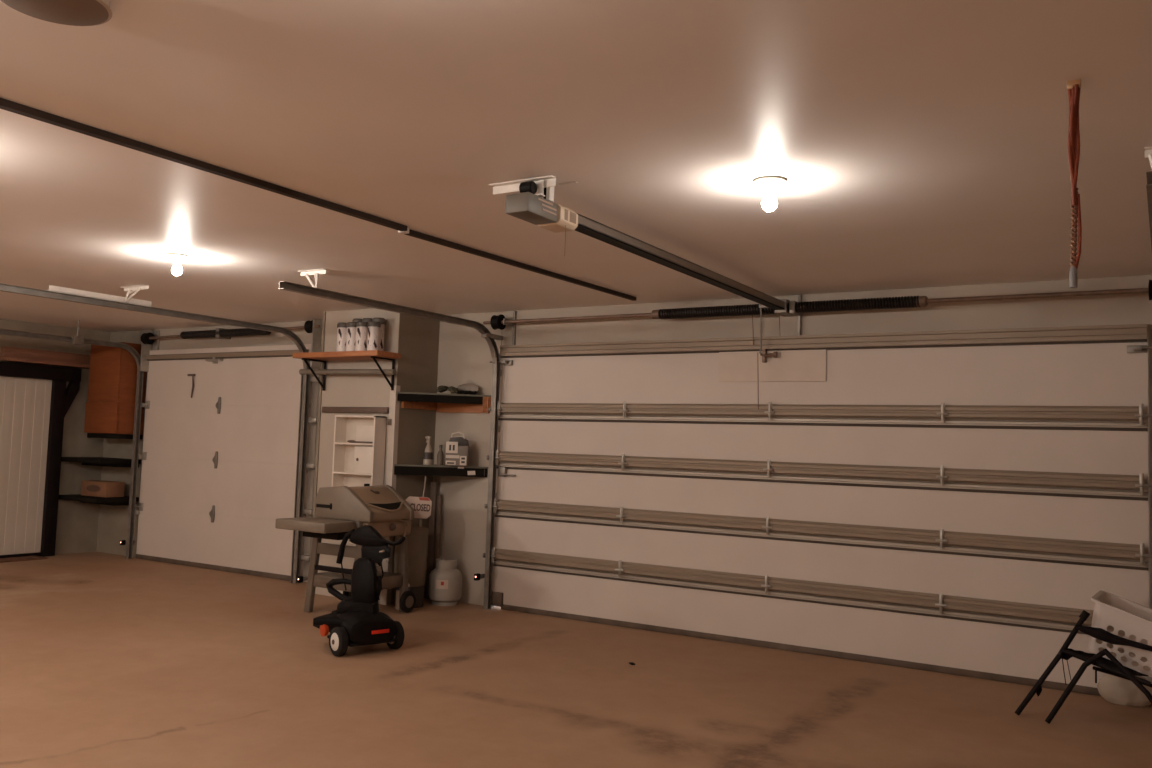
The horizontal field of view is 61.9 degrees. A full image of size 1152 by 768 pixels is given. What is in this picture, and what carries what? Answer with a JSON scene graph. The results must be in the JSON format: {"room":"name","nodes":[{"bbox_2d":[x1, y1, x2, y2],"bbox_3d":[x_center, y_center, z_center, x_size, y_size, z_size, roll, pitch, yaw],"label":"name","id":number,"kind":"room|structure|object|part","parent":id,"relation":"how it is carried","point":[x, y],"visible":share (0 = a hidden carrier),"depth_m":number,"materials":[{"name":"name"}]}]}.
{"room":"garage","nodes":[
{"label":"garage","id":0,"kind":"room"},
{"bbox_2d":[0,318,110,554],"bbox_3d":[-9.131,0.368,8.239,0.200,2.895,11.060,0,-4,32],"label":"wall","id":1,"kind":"structure","parent":0,"point":[77,522],"depth_m":12.37,"materials":[{"name":"paint"}]},
{"bbox_2d":[0,361,81,557],"bbox_3d":[-7.171,0.883,11.092,0.128,2.370,2.830,0,-4,32],"label":"door","id":2,"kind":"structure","parent":1,"relation":"in","point":[35,400],"depth_m":11.86,"materials":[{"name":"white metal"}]},
{"bbox_3d":[-7.212,0.943,11.117,0.032,2.150,2.240,0,-4,32],"label":"panel","id":3,"kind":"part","parent":2,"relation":"part of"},
{"bbox_3d":[-6.576,0.972,12.084,0.098,2.360,0.150,0,-4,32],"label":"frame post","id":4,"kind":"part","parent":2,"relation":"part of","materials":[{"name":"black metal"}]},
{"bbox_2d":[0,346,89,368],"bbox_3d":[-6.504,-0.318,12.130,0.188,0.175,1.397,0,-4,32],"label":"beam","id":5,"kind":"structure","parent":1,"relation":"attached to","point":[11,354],"depth_m":11.93,"materials":[{"name":"brown wood"}]},
{"bbox_2d":[96,320,322,581],"bbox_3d":[-4.370,0.750,11.665,4.900,2.895,0.200,0,-4,32],"label":"wall","id":6,"kind":"structure","parent":0,"point":[112,520],"depth_m":12.22,"materials":[{"name":"paint"}]},
{"bbox_2d":[0,320,147,558],"bbox_3d":[-6.608,0.592,10.373,0.090,2.893,4.358,0,-4,32],"label":"door track","id":7,"kind":"object","parent":6,"relation":"attached to","point":[77,340],"visible":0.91,"depth_m":12.06,"materials":[{"name":"metal"}]},
{"bbox_2d":[59,494,138,505],"bbox_3d":[-6.061,1.472,12.189,0.858,0.100,0.572,0,-4,32],"label":"wall shelf","id":8,"kind":"object","parent":6,"relation":"attached to","point":[113,501],"visible":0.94,"depth_m":12.00,"materials":[{"name":"black paint"}]},
{"bbox_2d":[81,480,124,497],"bbox_3d":[-6.011,1.329,12.198,0.540,0.189,0.252,0,-4,32],"label":"carton","id":9,"kind":"object","parent":8,"relation":"on","point":[97,488],"visible":1,"depth_m":12.08,"materials":[{"name":"brown cardboard"}]},
{"bbox_2d":[61,457,140,466],"bbox_3d":[-6.045,0.994,12.220,0.858,0.100,0.572,0,-4,32],"label":"wall shelf","id":10,"kind":"object","parent":6,"relation":"attached to","point":[93,461],"visible":0.99,"depth_m":12.05,"materials":[{"name":"black paint"}]},
{"bbox_2d":[84,342,146,438],"bbox_3d":[-5.884,0.092,12.305,0.678,1.210,0.391,0,-4,32],"label":"upper cabinet","id":11,"kind":"object","parent":6,"relation":"attached to","point":[110,408],"visible":0.9,"depth_m":12.11,"materials":[{"name":"brown wood"}]},
{"bbox_3d":[-5.994,0.420,12.127,0.674,0.395,0.022,0,-4,32],"label":"drawer","id":12,"kind":"part","parent":11,"relation":"part of","materials":[{"name":"brown wood"}]},
{"bbox_3d":[-5.967,-0.153,12.162,0.642,0.735,0.018,0,-4,32],"label":"door","id":13,"kind":"part","parent":11,"relation":"part of","materials":[{"name":"brown wood"}]},
{"bbox_3d":[-5.602,0.440,12.121,0.009,0.370,0.357,0,-4,32],"label":"panel","id":14,"kind":"part","parent":11,"relation":"part of","materials":[{"name":"brown wood"}]},
{"bbox_2d":[120,540,134,544],"bbox_3d":[-5.664,1.998,12.123,0.036,0.064,0.194,0,-4,32],"label":"sensor","id":15,"kind":"object","parent":6,"relation":"attached to","point":[122,542],"visible":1,"depth_m":12.06,"materials":[{"name":"black paint"}]},
{"bbox_2d":[0,283,319,583],"bbox_3d":[-3.945,0.573,8.729,0.390,2.893,4.358,0,-4,32],"label":"door track","id":16,"kind":"object","parent":6,"relation":"attached to","point":[54,292],"visible":0.73,"depth_m":10.08,"materials":[{"name":"metal"}]},
{"bbox_2d":[135,344,312,580],"bbox_3d":[-4.244,0.871,11.382,3.014,2.625,0.110,0,-4,32],"label":"door","id":17,"kind":"structure","parent":6,"relation":"in","point":[219,455],"depth_m":11.34,"materials":[{"name":"white metal"}]},
{"bbox_2d":[140,319,322,371],"bbox_3d":[-4.156,-0.407,11.386,3.170,0.580,0.214,0,-4,32],"label":"shaft","id":18,"kind":"object","parent":6,"relation":"attached to","point":[150,340],"visible":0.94,"depth_m":11.38,"materials":[{"name":"black paint"}]},
{"bbox_3d":[-5.403,-0.396,12.183,0.130,0.580,0.169,0,-4,32],"label":"bearing plate","id":19,"kind":"part","parent":18,"relation":"part of","materials":[{"name":"metal"}]},
{"bbox_3d":[-2.893,-0.414,10.633,0.110,0.580,0.169,0,-4,32],"label":"bearing plate","id":20,"kind":"part","parent":18,"relation":"part of","materials":[{"name":"metal"}]},
{"bbox_2d":[297,576,307,582],"bbox_3d":[-2.922,2.106,10.395,0.036,0.064,0.234,0,-4,32],"label":"sensor","id":21,"kind":"object","parent":6,"relation":"attached to","point":[300,579],"visible":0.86,"depth_m":10.32,"materials":[{"name":"black paint"}]},
{"bbox_2d":[315,308,399,603],"bbox_3d":[-2.001,0.717,9.962,1.020,2.895,0.810,0,-4,32],"label":"wall column","id":22,"kind":"structure","parent":0,"point":[340,390],"depth_m":9.71,"materials":[{"name":"paint"}]},
{"bbox_2d":[311,311,325,547],"bbox_3d":[-2.657,0.691,9.889,0.030,2.895,0.025,0,-4,32],"label":"trim","id":23,"kind":"structure","parent":22,"relation":"attached to","point":[324,312],"depth_m":9.89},
{"bbox_2d":[293,350,400,390],"bbox_3d":[-2.287,-0.126,9.518,1.150,0.360,0.335,0,-4,32],"label":"shelf","id":24,"kind":"object","parent":22,"relation":"attached to","point":[368,354],"visible":0.96,"depth_m":9.39,"materials":[{"name":"brown wood"}]},
{"bbox_2d":[336,322,346,350],"bbox_3d":[-2.299,-0.458,9.475,0.125,0.293,0.125,0,-4,32],"label":"canister","id":25,"kind":"object","parent":24,"relation":"on","point":[341,327],"visible":0.74,"depth_m":9.42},
{"bbox_3d":[-2.295,-0.578,9.482,0.125,0.050,0.125,0,-4,32],"label":"lid","id":26,"kind":"part","parent":25,"relation":"part of","materials":[{"name":"silver metal"}]},
{"bbox_2d":[299,369,396,374],"bbox_3d":[-2.294,-0.121,9.596,1.285,0.077,0.062,0,-4,32],"label":"tube","id":27,"kind":"object","parent":24,"relation":"on","point":[301,371],"visible":1,"depth_m":9.56,"materials":[{"name":"grey metal"}]},
{"bbox_2d":[346,322,355,350],"bbox_3d":[-2.190,-0.458,9.408,0.125,0.293,0.125,0,-4,32],"label":"canister","id":28,"kind":"object","parent":24,"relation":"on","point":[351,326],"visible":0.69,"depth_m":9.36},
{"bbox_3d":[-2.186,-0.579,9.416,0.125,0.050,0.125,0,-4,32],"label":"lid","id":29,"kind":"part","parent":28,"relation":"part of","materials":[{"name":"silver metal"}]},
{"bbox_2d":[355,321,367,350],"bbox_3d":[-2.082,-0.459,9.341,0.125,0.293,0.125,0,-4,32],"label":"canister","id":30,"kind":"object","parent":24,"relation":"on","point":[361,327],"visible":0.83,"depth_m":9.29,"materials":[{"name":"white ceramic"}]},
{"bbox_3d":[-2.078,-0.580,9.349,0.125,0.050,0.125,0,-4,32],"label":"lid","id":31,"kind":"part","parent":30,"relation":"part of","materials":[{"name":"silver metal"}]},
{"bbox_2d":[357,328,366,347],"bbox_3d":[-2.067,-0.444,9.299,0.101,0.198,0.028,3,-4,-21],"label":"print","id":32,"kind":"object","parent":30,"relation":"attached to","point":[361,332],"depth_m":9.29},
{"bbox_2d":[362,318,372,321],"bbox_3d":[-2.058,-0.476,9.493,0.125,0.349,0.125,0,-4,32],"label":"canister","id":33,"kind":"object","parent":24,"relation":"on","point":[363,319],"visible":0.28,"depth_m":9.45,"materials":[{"name":"grey metal"}]},
{"bbox_2d":[367,321,380,349],"bbox_3d":[-1.959,-0.458,9.300,0.125,0.293,0.125,5,-5,-35],"label":"canister","id":34,"kind":"object","parent":24,"relation":"on","point":[373,338],"visible":0.79,"depth_m":9.25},
{"bbox_2d":[368,328,376,347],"bbox_3d":[-1.962,-0.443,9.255,0.101,0.198,0.028,2,-4,2],"label":"print","id":35,"kind":"object","parent":34,"relation":"attached to","point":[372,332],"depth_m":9.25},
{"bbox_3d":[-1.955,-0.579,9.308,0.125,0.050,0.125,5,-5,-35],"label":"lid","id":36,"kind":"part","parent":34,"relation":"part of","materials":[{"name":"grey metal"}]},
{"bbox_2d":[372,317,384,350],"bbox_3d":[-1.942,-0.476,9.433,0.125,0.349,0.125,0,-4,32],"label":"canister","id":37,"kind":"object","parent":24,"relation":"on","point":[381,320],"visible":0.53,"depth_m":9.39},
{"bbox_3d":[-1.938,-0.620,9.442,0.125,0.060,0.125,0,-4,32],"label":"lid","id":38,"kind":"part","parent":37,"relation":"part of","materials":[{"name":"silver metal"}]},
{"bbox_2d":[322,407,388,412],"bbox_3d":[-2.218,0.260,9.635,0.900,0.060,0.031,0,-4,32],"label":"batten","id":39,"kind":"object","parent":22,"relation":"attached to","point":[324,409],"visible":1,"depth_m":9.61,"materials":[{"name":"grey wood"}]},
{"bbox_2d":[331,415,386,486],"bbox_3d":[-2.145,0.834,9.455,0.545,1.043,0.156,0,-4,32],"label":"shelving unit","id":40,"kind":"object","parent":22,"relation":"attached to","point":[343,474],"depth_m":9.54,"materials":[{"name":"white laminate"}]},
{"bbox_3d":[-2.369,0.831,9.594,0.018,1.035,0.156,0,-4,32],"label":"panel","id":41,"kind":"part","parent":40,"relation":"part of","materials":[{"name":"white laminate"}]},
{"bbox_2d":[334,472,370,475],"bbox_3d":[-2.152,0.881,9.448,0.504,0.018,0.144,0,-4,32],"label":"shelf","id":42,"kind":"object","parent":40,"relation":"attached to","point":[335,473],"depth_m":9.47,"materials":[{"name":"white laminate"}]},
{"bbox_2d":[335,442,372,444],"bbox_3d":[-2.142,0.592,9.467,0.504,0.018,0.144,0,-4,32],"label":"shelf","id":43,"kind":"object","parent":40,"relation":"attached to","point":[336,443],"depth_m":9.43,"materials":[{"name":"white laminate"}]},
{"bbox_3d":[-2.110,0.844,9.517,0.505,1.017,0.012,0,-4,32],"label":"panel","id":44,"kind":"part","parent":40,"relation":"part of","materials":[{"name":"white wood"}]},
{"bbox_2d":[347,440,372,443],"bbox_3d":[-2.112,0.565,9.419,0.357,0.028,0.050,0,-4,32],"label":"tool","id":45,"kind":"object","parent":40,"relation":"on","point":[349,441],"visible":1,"depth_m":9.41,"materials":[{"name":"black metal"}]},
{"bbox_3d":[-2.128,0.323,9.489,0.545,0.018,0.156,0,-4,32],"label":"panel","id":46,"kind":"part","parent":40,"relation":"part of","materials":[{"name":"white laminate"}]},
{"bbox_2d":[354,446,371,472],"bbox_3d":[-2.045,0.742,9.405,0.250,0.259,0.107,0,-4,32],"label":"box","id":47,"kind":"object","parent":40,"relation":"on","point":[362,456],"visible":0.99,"depth_m":9.37,"materials":[{"name":"laminate"}]},
{"bbox_2d":[356,425,372,441],"bbox_3d":[-2.050,0.498,9.476,0.300,0.174,0.033,0,-4,32],"label":"leaning board","id":48,"kind":"object","parent":40,"relation":"on","point":[363,433],"visible":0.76,"depth_m":9.48,"materials":[{"name":"white laminate"}]},
{"bbox_3d":[-1.923,0.828,9.318,0.022,1.035,0.156,0,-4,32],"label":"panel","id":49,"kind":"part","parent":40,"relation":"part of","materials":[{"name":"white laminate"}]},
{"bbox_2d":[386,419,391,424],"bbox_3d":[-1.829,0.372,9.382,0.055,0.060,0.036,0,-4,32],"label":"wall switch","id":50,"kind":"object","parent":22,"relation":"attached to","point":[388,421],"visible":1,"depth_m":9.38,"materials":[{"name":"white plastic"}]},
{"bbox_2d":[380,385,399,604],"bbox_3d":[-1.808,1.073,9.358,0.078,2.120,0.060,0,-4,32],"label":"trim","id":51,"kind":"structure","parent":22,"relation":"attached to","point":[392,448],"depth_m":9.36,"materials":[{"name":"white wood"}]},
{"bbox_2d":[394,464,487,476],"bbox_3d":[-1.322,0.851,9.421,0.707,0.101,0.603,0,-4,32],"label":"corner shelf","id":52,"kind":"object","parent":22,"relation":"attached to","point":[399,469],"visible":1,"depth_m":9.42,"materials":[{"name":"black laminate"}]},
{"bbox_2d":[406,476,431,518],"bbox_3d":[-1.498,1.076,9.133,0.254,0.400,0.011,2,-4,-5],"label":"sign","id":53,"kind":"object","parent":52,"relation":"hanging from","point":[421,506],"visible":0.86,"depth_m":9.13,"materials":[{"name":"white plastic"}]},
{"bbox_2d":[423,436,432,464],"bbox_3d":[-1.462,0.659,9.522,0.101,0.285,0.100,0,-4,32],"label":"spray bottle","id":54,"kind":"object","parent":52,"relation":"on","point":[428,454],"visible":1,"depth_m":9.49,"materials":[{"name":"white plastic"}]},
{"bbox_2d":[437,445,443,464],"bbox_3d":[-1.343,0.704,9.515,0.066,0.202,0.065,0,-4,32],"label":"bottle","id":55,"kind":"object","parent":52,"relation":"on","point":[440,456],"visible":0.99,"depth_m":9.49,"materials":[{"name":"grey plastic"}]},
{"bbox_2d":[445,432,469,465],"bbox_3d":[-1.162,0.638,9.453,0.220,0.335,0.127,2,-4,4],"label":"charger","id":56,"kind":"object","parent":52,"relation":"on","point":[457,448],"visible":1,"depth_m":9.39,"materials":[{"name":"white plastic"}]},
{"bbox_3d":[-1.163,0.509,9.465,0.149,0.077,0.020,2,-4,4],"label":"handle","id":57,"kind":"part","parent":56,"relation":"part of","materials":[{"name":"white plastic"}]},
{"bbox_2d":[397,392,490,412],"bbox_3d":[-1.298,0.182,9.466,0.707,0.175,0.608,0,-4,32],"label":"corner shelf","id":58,"kind":"object","parent":22,"relation":"attached to","point":[440,402],"visible":0.96,"depth_m":9.51,"materials":[{"name":"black wood"}]},
{"bbox_2d":[437,385,458,392],"bbox_3d":[-1.280,0.054,9.585,0.244,0.080,0.175,0,-4,32],"label":"bundle","id":59,"kind":"object","parent":58,"relation":"on","point":[441,388],"visible":1,"depth_m":9.54,"materials":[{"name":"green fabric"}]},
{"bbox_2d":[456,390,476,394],"bbox_3d":[-1.082,0.084,9.511,0.208,0.042,0.071,1,-4,6],"label":"glove","id":60,"kind":"object","parent":58,"relation":"on","point":[460,391],"visible":1,"depth_m":9.49,"materials":[{"name":"black fabric"}]},
{"bbox_2d":[457,383,478,394],"bbox_3d":[-1.091,0.054,9.627,0.302,0.120,0.070,0,-4,32],"label":"plastic bag","id":61,"kind":"object","parent":58,"relation":"on","point":[468,386],"visible":0.66,"depth_m":9.59,"materials":[{"name":"white plastic"}]},
{"bbox_2d":[391,313,439,603],"bbox_3d":[-1.618,0.707,9.610,0.004,2.895,0.607,0,-4,32],"label":"wall","id":62,"kind":"structure","parent":0,"point":[418,344],"depth_m":9.63,"materials":[{"name":"grey paint"}]},
{"bbox_2d":[0,0,1151,331],"bbox_3d":[-3.115,-1.170,4.772,14.300,0.120,11.260,0,-4,32],"label":"ceiling","id":63,"kind":"structure","parent":0,"point":[914,143],"depth_m":4.20,"materials":[{"name":"paint"}]},
{"bbox_2d":[0,0,111,25],"bbox_3d":[-1.572,-1.157,2.892,0.320,0.047,0.320,0,-4,32],"label":"round ceiling fixture","id":64,"kind":"object","parent":63,"relation":"attached to","point":[66,12],"visible":1,"depth_m":2.92,"materials":[{"name":"white plastic"}]},
{"bbox_2d":[166,253,188,277],"bbox_3d":[-2.942,-0.865,7.088,0.160,0.174,0.160,0,-4,32],"label":"ceiling light","id":65,"kind":"object","parent":63,"relation":"attached to","point":[177,258],"visible":1,"depth_m":7.06,"materials":[{"name":"glass"}]},
{"bbox_3d":[-2.943,-0.843,7.087,0.074,0.088,0.074,0,-4,32],"label":"bulb","id":66,"kind":"part","parent":65,"relation":"part of","materials":[{"name":"white glass"}]},
{"bbox_2d":[0,98,635,300],"bbox_3d":[-1.313,-0.986,5.480,0.116,0.035,6.819,0,-4,32],"label":"rail","id":67,"kind":"object","parent":63,"relation":"attached to","point":[7,105],"visible":1,"depth_m":4.92,"materials":[{"name":"metal"}]},
{"bbox_3d":[-2.074,-1.094,4.240,0.044,0.030,3.900,0,-4,32],"label":"rail","id":68,"kind":"part","parent":67,"relation":"part of","materials":[{"name":"black metal"}]},
{"bbox_3d":[-0.280,-0.845,7.152,0.036,0.030,2.880,-1,-4,33],"label":"rail","id":69,"kind":"part","parent":67,"relation":"part of","materials":[{"name":"black metal"}]},
{"bbox_2d":[489,175,794,409],"bbox_3d":[0.690,-0.399,6.314,0.454,0.964,3.939,0,-4,32],"label":"garage door opener","id":70,"kind":"object","parent":63,"relation":"attached to","point":[540,209],"visible":0.97,"depth_m":5.20,"materials":[{"name":"metal"}]},
{"bbox_2d":[538,198,552,205],"bbox_3d":[-0.149,-0.896,4.725,0.002,0.009,0.130,0,-4,32],"label":"print","id":71,"kind":"object","parent":70,"relation":"on","point":[541,201],"depth_m":4.73},
{"bbox_2d":[541,203,556,210],"bbox_3d":[-0.133,-0.874,4.751,0.002,0.009,0.135,0,-4,32],"label":"print","id":72,"kind":"object","parent":70,"relation":"on","point":[544,206],"depth_m":4.75},
{"bbox_2d":[542,208,556,215],"bbox_3d":[-0.131,-0.851,4.754,0.002,0.009,0.125,0,-4,32],"label":"print","id":73,"kind":"object","parent":70,"relation":"attached to","point":[545,211],"depth_m":4.76},
{"bbox_3d":[0.799,-0.757,6.405,0.070,0.054,3.284,0,-4,32],"label":"rail","id":74,"kind":"part","parent":70,"relation":"part of","materials":[{"name":"metal"}]},
{"bbox_3d":[1.492,-0.023,7.873,0.006,0.471,0.047,0,-4,30],"label":"release cord","id":75,"kind":"part","parent":70,"relation":"part of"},
{"bbox_3d":[1.595,-0.445,7.847,0.205,0.425,0.083,0,-4,32],"label":"trolley arm","id":76,"kind":"part","parent":70,"relation":"part of","materials":[{"name":"metal"}]},
{"bbox_2d":[753,176,786,213],"bbox_3d":[0.933,-0.897,4.631,0.160,0.174,0.160,0,-4,32],"label":"ceiling light","id":77,"kind":"object","parent":63,"relation":"attached to","point":[769,185],"visible":1,"depth_m":4.60,"materials":[{"name":"glass"}]},
{"bbox_3d":[0.933,-0.875,4.630,0.074,0.088,0.074,0,-4,32],"label":"bulb","id":78,"kind":"part","parent":77,"relation":"part of","materials":[{"name":"white glass"}]},
{"bbox_2d":[1067,79,1081,287],"bbox_3d":[1.702,-0.686,3.282,0.033,0.719,0.045,5,-5,-38],"label":"hanging cord","id":79,"kind":"object","parent":63,"relation":"hanging from","point":[1074,86],"visible":1,"depth_m":3.28,"materials":[{"name":"red fabric"}]},
{"bbox_2d":[0,551,1151,767],"bbox_3d":[-2.156,1.984,6.289,14.300,0.120,15.300,0,-4,32],"label":"floor","id":80,"kind":"structure","parent":0,"point":[107,660],"depth_m":6.12,"materials":[{"name":"concrete"}]},
{"bbox_2d":[0,556,46,562],"bbox_3d":[-6.954,2.076,11.203,0.310,0.018,1.420,0,-4,32],"label":"door mat","id":81,"kind":"object","parent":80,"relation":"on","point":[23,558],"visible":1,"depth_m":11.54,"materials":[{"name":"brown fabric"}]},
{"bbox_2d":[275,484,415,612],"bbox_3d":[-2.062,1.501,8.712,0.821,1.165,1.099,0,-4,32],"label":"gas grill","id":82,"kind":"object","parent":80,"relation":"on","point":[340,510],"visible":0.84,"depth_m":8.65,"materials":[{"name":"grey metal"}]},
{"bbox_3d":[-2.390,1.666,8.754,0.149,0.820,0.060,0,-4,32],"label":"leg","id":83,"kind":"part","parent":82,"relation":"part of","materials":[{"name":"grey metal"}]},
{"bbox_2d":[313,571,402,591],"bbox_3d":[-2.009,1.804,8.842,0.630,0.110,0.600,0,-4,32],"label":"shelf","id":84,"kind":"object","parent":82,"relation":"attached to","point":[389,580],"depth_m":8.72,"materials":[{"name":"grey metal"}]},
{"bbox_3d":[-1.899,1.662,8.450,0.105,0.820,0.060,0,-4,32],"label":"leg","id":85,"kind":"part","parent":82,"relation":"part of","materials":[{"name":"grey metal"}]},
{"bbox_3d":[-1.932,1.083,8.821,0.659,0.286,0.500,0,-4,32],"label":"lid","id":86,"kind":"part","parent":82,"relation":"part of","materials":[{"name":"grey metal"}]},
{"bbox_3d":[-1.688,1.107,8.668,0.134,0.088,0.503,0,-4,32],"label":"lid handle","id":87,"kind":"part","parent":82,"relation":"part of","materials":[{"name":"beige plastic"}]},
{"bbox_3d":[-1.711,1.304,8.707,0.085,0.150,0.570,0,-4,32],"label":"control panel","id":88,"kind":"part","parent":82,"relation":"part of","materials":[{"name":"silver metal"}]},
{"bbox_3d":[-1.696,1.319,8.613,0.016,0.211,0.547,0,-4,32],"label":"rail","id":89,"kind":"part","parent":82,"relation":"part of","materials":[{"name":"silver metal"}]},
{"bbox_3d":[-1.654,1.295,8.690,0.028,0.068,0.067,0,-4,32],"label":"knob","id":90,"kind":"part","parent":82,"relation":"part of","materials":[{"name":"black plastic"}]},
{"bbox_3d":[-1.600,1.704,8.934,0.105,0.820,0.060,0,-4,32],"label":"leg","id":91,"kind":"part","parent":82,"relation":"part of","materials":[{"name":"grey metal"}]},
{"bbox_2d":[313,525,405,655],"bbox_3d":[-1.732,1.557,7.357,0.847,0.900,0.654,0,-4,32],"label":"mobility scooter","id":92,"kind":"object","parent":80,"relation":"on","point":[357,620],"visible":1,"depth_m":7.24,"materials":[{"name":"black plastic"}]},
{"bbox_3d":[-1.841,1.603,7.483,0.280,0.185,0.052,0,-4,32],"label":"armrest","id":93,"kind":"part","parent":92,"relation":"part of","materials":[{"name":"black plastic"}]},
{"bbox_3d":[-1.680,1.732,7.396,0.529,0.166,0.204,0,-4,32],"label":"seat","id":94,"kind":"part","parent":92,"relation":"part of","materials":[{"name":"black leather"}]},
{"bbox_3d":[-1.622,1.535,7.353,0.324,0.421,0.125,0,-4,32],"label":"seat","id":95,"kind":"part","parent":92,"relation":"part of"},
{"bbox_3d":[-1.514,1.573,7.283,0.105,0.243,0.036,0,-4,32],"label":"armrest","id":96,"kind":"part","parent":92,"relation":"part of","materials":[{"name":"black plastic"}]},
{"bbox_2d":[376,550,389,567],"bbox_3d":[-1.498,1.354,7.433,0.143,0.145,0.020,0,-4,32],"label":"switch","id":97,"kind":"object","parent":92,"relation":"attached to","point":[381,551],"depth_m":7.43,"materials":[{"name":"white plastic"}]},
{"bbox_2d":[395,584,409,609],"bbox_3d":[-1.623,1.933,9.011,0.122,0.369,0.083,0,-4,32],"label":"jug","id":98,"kind":"object","parent":80,"relation":"on","point":[397,588],"visible":0.28,"depth_m":8.99,"materials":[{"name":"white plastic"}]},
{"bbox_2d":[394,527,428,607],"bbox_3d":[-1.597,1.759,9.263,0.324,0.752,0.324,0,-4,32],"label":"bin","id":99,"kind":"object","parent":80,"relation":"on","point":[418,537],"visible":0.62,"depth_m":9.15,"materials":[{"name":"grey plastic"}]},
{"bbox_3d":[-1.585,1.410,9.286,0.324,0.051,0.324,0,-4,32],"label":"lid","id":100,"kind":"part","parent":99,"relation":"part of","materials":[{"name":"plastic"}]},
{"bbox_2d":[426,481,437,598],"bbox_3d":[-1.458,1.580,9.726,0.070,1.180,0.035,0,-4,32],"label":"plank","id":101,"kind":"object","parent":80,"relation":"on","point":[434,485],"visible":0.84,"depth_m":9.71,"materials":[{"name":"wood"}]},
{"bbox_2d":[434,495,441,568],"bbox_3d":[-1.391,1.643,9.659,0.051,1.055,0.146,3,-4,-11],"label":"leaning pole","id":102,"kind":"object","parent":80,"relation":"on","point":[439,497],"visible":0.66,"depth_m":9.67,"materials":[{"name":"grey metal"}]},
{"bbox_2d":[429,558,461,605],"bbox_3d":[-1.279,1.939,9.423,0.322,0.435,0.322,0,-4,32],"label":"propane tank","id":103,"kind":"object","parent":80,"relation":"on","point":[445,581],"visible":1,"depth_m":9.30,"materials":[{"name":"white metal"}]},
{"bbox_2d":[1015,610,1151,723],"bbox_3d":[3.243,1.733,5.863,1.004,0.677,0.553,0,-4,32],"label":"folding chair","id":104,"kind":"object","parent":80,"relation":"on","point":[1113,667],"visible":0.94,"depth_m":5.79,"materials":[{"name":"black metal"}]},
{"bbox_3d":[3.011,1.821,5.781,0.341,0.475,0.044,1,-4,18],"label":"leg","id":105,"kind":"part","parent":104,"relation":"part of","materials":[{"name":"black metal"}]},
{"bbox_3d":[3.164,1.691,5.750,0.032,0.137,0.489,5,-5,-43],"label":"seat rail","id":106,"kind":"part","parent":104,"relation":"part of","materials":[{"name":"black metal"}]},
{"bbox_3d":[3.220,1.514,5.684,0.072,0.100,0.531,5,-5,-38],"label":"armrest","id":107,"kind":"part","parent":104,"relation":"part of","materials":[{"name":"black metal"}]},
{"bbox_2d":[1087,590,1151,676],"bbox_3d":[3.579,1.587,5.911,0.736,0.510,0.518,-1,-5,35],"label":"laundry basket","id":108,"kind":"object","parent":104,"relation":"on","point":[1119,616],"visible":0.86,"depth_m":5.88,"materials":[{"name":"white plastic"}]},
{"bbox_3d":[3.454,1.896,5.821,0.657,0.354,0.083,2,-4,2],"label":"leg","id":109,"kind":"part","parent":104,"relation":"part of","materials":[{"name":"black metal"}]},
{"bbox_3d":[3.293,1.816,5.583,0.048,0.477,0.437,5,-5,-43],"label":"leg","id":110,"kind":"part","parent":104,"relation":"part of","materials":[{"name":"black metal"}]},
{"bbox_2d":[1097,674,1151,706],"bbox_3d":[3.644,2.014,6.356,0.346,0.211,0.152,0,-4,32],"label":"bag","id":111,"kind":"object","parent":80,"relation":"on","point":[1114,689],"visible":0.66,"depth_m":6.31,"materials":[{"name":"white plastic"}]},
{"bbox_2d":[433,275,1151,682],"bbox_3d":[2.179,0.711,7.739,8.430,2.895,0.200,0,-4,32],"label":"wall","id":112,"kind":"structure","parent":0,"point":[464,356],"depth_m":8.42,"materials":[{"name":"paint"}]},
{"bbox_2d":[279,269,502,609],"bbox_3d":[-1.587,0.623,8.287,0.306,2.893,2.828,0,-4,32],"label":"door track","id":113,"kind":"object","parent":112,"relation":"attached to","point":[314,290],"visible":0.98,"depth_m":9.21,"materials":[{"name":"metal"}]},
{"bbox_2d":[474,573,484,580],"bbox_3d":[-0.911,1.861,9.297,0.036,0.064,0.224,0,-4,32],"label":"sensor","id":114,"kind":"object","parent":112,"relation":"attached to","point":[477,576],"visible":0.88,"depth_m":9.22,"materials":[{"name":"black paint"}]},
{"bbox_2d":[482,324,1151,695],"bbox_3d":[1.547,0.873,7.906,5.635,2.552,0.155,0,-4,32],"label":"door","id":115,"kind":"structure","parent":112,"relation":"in","point":[954,502],"depth_m":7.58,"materials":[{"name":"white metal"}]},
{"bbox_3d":[1.507,1.703,7.871,5.475,0.038,0.034,0,-4,32],"label":"joint rail","id":116,"kind":"part","parent":115,"relation":"part of","materials":[{"name":"white metal"}]},
{"bbox_3d":[1.523,1.233,7.902,5.475,0.038,0.034,0,-4,32],"label":"joint rail","id":117,"kind":"part","parent":115,"relation":"part of","materials":[{"name":"white metal"}]},
{"bbox_3d":[1.538,0.766,7.932,5.475,0.038,0.034,0,-4,32],"label":"joint rail","id":118,"kind":"part","parent":115,"relation":"part of","materials":[{"name":"white metal"}]},
{"bbox_3d":[1.554,0.297,7.963,5.475,0.038,0.034,0,-4,32],"label":"joint rail","id":119,"kind":"part","parent":115,"relation":"part of","materials":[{"name":"grey metal"}]},
{"bbox_2d":[1145,147,1151,248],"bbox_3d":[3.105,0.569,5.080,0.100,2.893,3.358,0,-4,32],"label":"door track","id":120,"kind":"object","parent":112,"relation":"attached to","point":[1148,150],"visible":1,"depth_m":3.97,"materials":[{"name":"metal"}]}
]}

